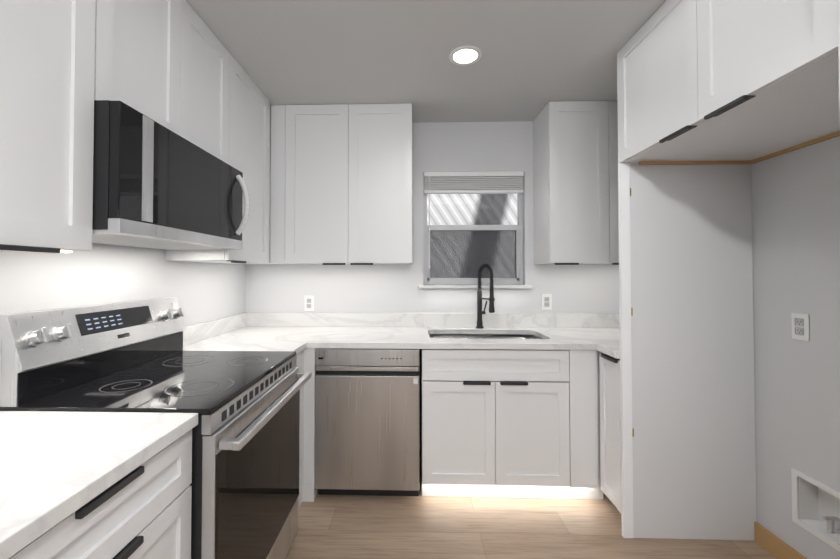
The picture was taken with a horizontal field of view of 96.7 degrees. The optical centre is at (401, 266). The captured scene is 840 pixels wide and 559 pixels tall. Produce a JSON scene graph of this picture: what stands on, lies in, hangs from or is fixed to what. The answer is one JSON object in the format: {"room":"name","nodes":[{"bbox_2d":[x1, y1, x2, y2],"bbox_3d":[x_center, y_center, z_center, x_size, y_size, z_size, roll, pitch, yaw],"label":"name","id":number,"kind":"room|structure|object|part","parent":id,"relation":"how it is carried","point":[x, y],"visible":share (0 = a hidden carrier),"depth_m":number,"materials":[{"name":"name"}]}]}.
{"room":"kitchen","nodes":[
{"label":"kitchen","id":0,"kind":"room"},
{"bbox_2d":[0,243,245,325],"bbox_3d":[-1.318,0.096,0.094,0.120,2.440,5.690,0,-1,2],"label":"wall","id":1,"kind":"structure","parent":0,"point":[99,273],"depth_m":1.59,"materials":[{"name":"white paint"}]},
{"bbox_2d":[0,0,95,252],"bbox_3d":[-1.066,-0.573,0.876,0.335,1.072,0.453,0,-1,2],"label":"upper cabinet","id":2,"kind":"object","parent":1,"relation":"attached to","point":[47,61],"visible":1,"depth_m":0.96,"materials":[{"name":"white wood"}]},
{"bbox_2d":[94,0,229,163],"bbox_3d":[-1.054,-0.791,1.508,0.324,0.614,0.798,0,-1,2],"label":"upper cabinet","id":3,"kind":"object","parent":1,"relation":"attached to","point":[164,63],"visible":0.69,"depth_m":1.43,"materials":[{"name":"white wood"}]},
{"bbox_2d":[92,100,249,249],"bbox_3d":[-0.985,-0.286,1.497,0.460,0.392,0.796,0,-1,2],"label":"over-the-range microwave","id":4,"kind":"object","parent":3,"relation":"attached to","point":[156,185],"visible":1,"depth_m":1.28,"materials":[{"name":"black"}]},
{"bbox_2d":[183,312,246,346],"bbox_3d":[-1.181,0.389,2.333,0.020,0.101,0.898,0,-1,2],"label":"backsplash","id":5,"kind":"structure","parent":1,"relation":"attached to","point":[195,333],"depth_m":2.31,"materials":[{"name":"stone"}]},
{"bbox_2d":[165,54,288,263],"bbox_3d":[-0.988,-0.547,2.361,0.405,1.072,0.917,0,-1,2],"label":"upper cabinet","id":6,"kind":"object","parent":1,"relation":"attached to","point":[249,132],"depth_m":2.26,"materials":[{"name":"white wood"}]},
{"bbox_3d":[-0.826,-0.548,2.655,0.098,1.060,0.320,0,-1,2],"label":"wall cabinet corner filler","id":7,"kind":"part","parent":6,"relation":"part of","materials":[{"name":"white wood"}]},
{"bbox_2d":[186,0,665,122],"bbox_3d":[0.216,-1.175,0.072,3.190,0.100,5.690,0,-1,2],"label":"ceiling","id":8,"kind":"structure","parent":0,"point":[535,59],"depth_m":1.88,"materials":[{"name":"grey paint"}]},
{"bbox_2d":[449,46,481,65],"bbox_3d":[0.328,-1.089,1.933,0.168,0.006,0.168,0,-1,2],"label":"recessed light","id":9,"kind":"object","parent":8,"relation":"in","point":[464,55],"visible":1,"depth_m":1.93,"materials":[{"name":"white plastic"}]},
{"bbox_2d":[245,121,618,450],"bbox_3d":[0.296,0.143,2.833,2.950,2.440,0.120,0,-1,2],"label":"wall","id":10,"kind":"structure","parent":0,"point":[463,147],"depth_m":2.78,"materials":[{"name":"white paint"}]},
{"bbox_2d":[304,296,313,310],"bbox_3d":[-0.695,0.277,2.794,0.072,0.116,0.009,0,-1,2],"label":"electrical outlet","id":11,"kind":"object","parent":10,"relation":"attached to","point":[308,303],"visible":1,"depth_m":2.79,"materials":[{"name":"white plastic"}]},
{"bbox_2d":[285,103,411,264],"bbox_3d":[-0.352,-0.543,2.634,0.847,1.072,0.335,0,-1,2],"label":"upper cabinet","id":12,"kind":"object","parent":10,"relation":"attached to","point":[348,184],"depth_m":2.48,"materials":[{"name":"white wood"}]},
{"bbox_2d":[247,312,619,327],"bbox_3d":[0.294,0.396,2.757,2.946,0.101,0.021,0,-1,2],"label":"backsplash","id":13,"kind":"structure","parent":10,"relation":"attached to","point":[546,320],"depth_m":2.75,"materials":[{"name":"stone"}]},
{"bbox_2d":[423,173,522,284],"bbox_3d":[0.537,-0.285,2.841,0.748,0.843,0.055,0,-1,2],"label":"window","id":14,"kind":"structure","parent":10,"relation":"in","point":[518,279],"depth_m":2.82,"materials":[{"name":"white plastic"}]},
{"bbox_3d":[0.537,-0.285,2.845,0.694,0.789,0.003,0,-1,2],"label":"glass","id":15,"kind":"part","parent":14,"relation":"part of","materials":[{"name":"clear glass"}]},
{"bbox_2d":[430,230,515,277],"bbox_3d":[0.536,-0.092,2.829,0.654,0.360,0.001,0,-1,2],"label":"screen","id":16,"kind":"object","parent":14,"relation":"attached to","point":[462,254],"visible":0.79,"depth_m":2.83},
{"bbox_2d":[424,171,523,268],"bbox_3d":[0.535,-0.345,2.787,0.738,0.723,0.056,0,-1,2],"label":"window blind","id":17,"kind":"object","parent":14,"relation":"attached to","point":[494,182],"visible":1,"depth_m":2.78,"materials":[{"name":"white plastic"}]},
{"bbox_2d":[419,285,531,287],"bbox_3d":[0.534,0.149,2.762,0.820,0.023,0.100,0,-1,2],"label":"window sill","id":18,"kind":"structure","parent":10,"relation":"attached to","point":[474,286],"depth_m":2.71,"materials":[{"name":"white"}]},
{"bbox_2d":[542,294,551,309],"bbox_3d":[1.064,0.261,2.744,0.072,0.116,0.009,0,-1,2],"label":"electrical outlet","id":19,"kind":"object","parent":10,"relation":"attached to","point":[546,301],"visible":1,"depth_m":2.74,"materials":[{"name":"white plastic"}]},
{"bbox_2d":[533,101,661,264],"bbox_3d":[1.366,-0.544,2.585,0.793,1.072,0.335,0,-1,2],"label":"upper cabinet","id":20,"kind":"object","parent":10,"relation":"attached to","point":[575,168],"visible":0.73,"depth_m":2.44,"materials":[{"name":"white wood"}]},
{"bbox_2d":[285,451,776,558],"bbox_3d":[0.216,1.365,0.029,3.190,0.100,5.690,0,-1,2],"label":"floor","id":21,"kind":"structure","parent":0,"point":[420,526],"depth_m":1.89,"materials":[{"name":"brown wood"}]},
{"bbox_2d":[9,429,191,558],"bbox_3d":[-0.915,0.888,0.779,0.642,0.877,0.579,0,-1,2],"label":"base cabinet","id":22,"kind":"object","parent":21,"relation":"on","point":[143,511],"visible":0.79,"depth_m":0.85,"materials":[{"name":"white wood"}]},
{"bbox_2d":[0,411,197,558],"bbox_3d":[-0.925,0.424,0.366,0.646,0.034,1.425,0,-1,2],"label":"countertop","id":23,"kind":"structure","parent":22,"relation":"on","point":[56,467],"depth_m":0.82,"materials":[{"name":"stone"}]},
{"bbox_2d":[0,297,311,558],"bbox_3d":[-0.822,0.744,1.468,0.732,1.189,0.790,0,-1,2],"label":"range","id":24,"kind":"object","parent":21,"relation":"on","point":[130,356],"visible":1,"depth_m":1.29,"materials":[{"name":"metal"}]},
{"bbox_2d":[296,348,316,509],"bbox_3d":[-0.846,0.915,2.328,0.691,0.877,0.926,0,-1,2],"label":"base cabinet","id":25,"kind":"object","parent":21,"relation":"on","point":[306,363],"visible":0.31,"depth_m":2.15,"materials":[{"name":"white wood"}]},
{"bbox_2d":[183,338,307,354],"bbox_3d":[-0.877,0.452,2.008,0.648,0.034,0.269,0,-1,2],"label":"countertop","id":26,"kind":"structure","parent":25,"relation":"on","point":[298,345],"depth_m":2.08,"materials":[{"name":"stone"}]},
{"bbox_2d":[212,326,619,349],"bbox_3d":[0.285,0.459,2.437,2.946,0.034,0.658,0,-1,2],"label":"countertop","id":27,"kind":"structure","parent":25,"relation":"on","point":[318,337],"depth_m":2.34,"materials":[{"name":"stone"}]},
{"bbox_2d":[429,334,540,349],"bbox_3d":[0.546,0.578,2.444,0.802,0.200,0.442,0,-1,2],"label":"sink","id":28,"kind":"object","parent":27,"relation":"in","point":[480,336],"visible":0.04,"depth_m":2.64,"materials":[{"name":"metal"}]},
{"bbox_2d":[476,263,494,328],"bbox_3d":[0.589,0.212,2.651,0.111,0.465,0.169,0,-1,2],"label":"faucet","id":29,"kind":"object","parent":27,"relation":"on","point":[491,299],"visible":1,"depth_m":2.68,"materials":[{"name":"black metal"}]},
{"bbox_2d":[314,348,418,495],"bbox_3d":[-0.193,0.918,2.441,0.603,0.875,0.606,0,-1,2],"label":"dishwasher","id":30,"kind":"object","parent":21,"relation":"on","point":[366,421],"visible":0.94,"depth_m":2.14,"materials":[{"name":"metal"}]},
{"bbox_2d":[420,349,569,498],"bbox_3d":[0.541,0.916,2.430,0.835,0.877,0.642,0,-1,2],"label":"base cabinet","id":31,"kind":"object","parent":21,"relation":"on","point":[494,423],"visible":1,"depth_m":2.13,"materials":[{"name":"white wood"}]},
{"bbox_2d":[566,350,602,498],"bbox_3d":[1.359,0.916,2.413,0.798,0.877,0.629,0,-1,2],"label":"base cabinet","id":32,"kind":"object","parent":21,"relation":"on","point":[584,406],"visible":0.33,"depth_m":2.11,"materials":[{"name":"white wood"}]},
{"bbox_2d":[599,353,620,512],"bbox_3d":[1.418,0.909,1.973,0.656,0.877,0.206,0,-1,2],"label":"base cabinet","id":33,"kind":"object","parent":21,"relation":"on","point":[610,447],"visible":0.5,"depth_m":1.99,"materials":[{"name":"white wood"}]},
{"bbox_2d":[596,342,619,358],"bbox_3d":[1.414,0.451,1.977,0.664,0.034,0.199,0,-1,2],"label":"countertop","id":34,"kind":"structure","parent":33,"relation":"on","point":[612,349],"depth_m":2.01,"materials":[{"name":"stone"}]},
{"bbox_2d":[618,163,756,539],"bbox_3d":[1.421,0.412,1.864,0.643,1.867,0.022,0,-1,2],"label":"panel","id":35,"kind":"object","parent":21,"relation":"on","point":[687,420],"visible":1,"depth_m":1.86,"materials":[{"name":"white wood"}]},
{"bbox_2d":[837,0,839,102],"bbox_3d":[1.390,0.110,0.882,0.648,2.437,0.019,0,-1,2],"label":"panel","id":36,"kind":"object","parent":21,"relation":"on","point":[838,2],"depth_m":0.91,"materials":[{"name":"white wood"}]},
{"bbox_2d":[729,136,839,558],"bbox_3d":[1.751,0.095,0.006,0.120,2.440,5.690,0,-1,2],"label":"wall","id":37,"kind":"structure","parent":0,"point":[795,194],"depth_m":1.65,"materials":[{"name":"white paint"}]},
{"bbox_2d":[617,0,839,164],"bbox_3d":[1.401,-0.808,1.403,0.654,0.583,0.987,0,-1,2],"label":"upper cabinet","id":38,"kind":"object","parent":37,"relation":"attached to","point":[713,82],"visible":1,"depth_m":1.36,"materials":[{"name":"white wood"}]},
{"bbox_2d":[754,522,807,558],"bbox_3d":[1.721,1.291,1.347,0.014,0.091,0.966,0,-1,2],"label":"baseboard","id":39,"kind":"structure","parent":37,"relation":"attached to","point":[772,543],"depth_m":1.73,"materials":[{"name":"brown wood"}]},
{"bbox_2d":[791,312,809,340],"bbox_3d":[1.732,0.262,1.625,0.009,0.116,0.072,0,-1,2],"label":"outlet","id":40,"kind":"object","parent":37,"relation":"attached to","point":[800,327],"visible":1,"depth_m":1.62,"materials":[{"name":"white plastic"}]},
{"bbox_2d":[791,468,839,551],"bbox_3d":[1.774,1.011,1.551,0.089,0.234,0.214,0,-1,2],"label":"outlet box","id":41,"kind":"object","parent":37,"relation":"in","point":[816,504],"visible":0.96,"depth_m":1.61,"materials":[{"name":"white plastic"}]},
{"label":"outside","id":42,"kind":"structure","parent":0,"visible":0},
{"bbox_2d":[427,194,516,224],"bbox_3d":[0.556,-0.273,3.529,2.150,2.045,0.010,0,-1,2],"label":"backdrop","id":43,"kind":"structure","parent":42,"point":[475,207],"depth_m":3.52,"materials":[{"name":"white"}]}
]}

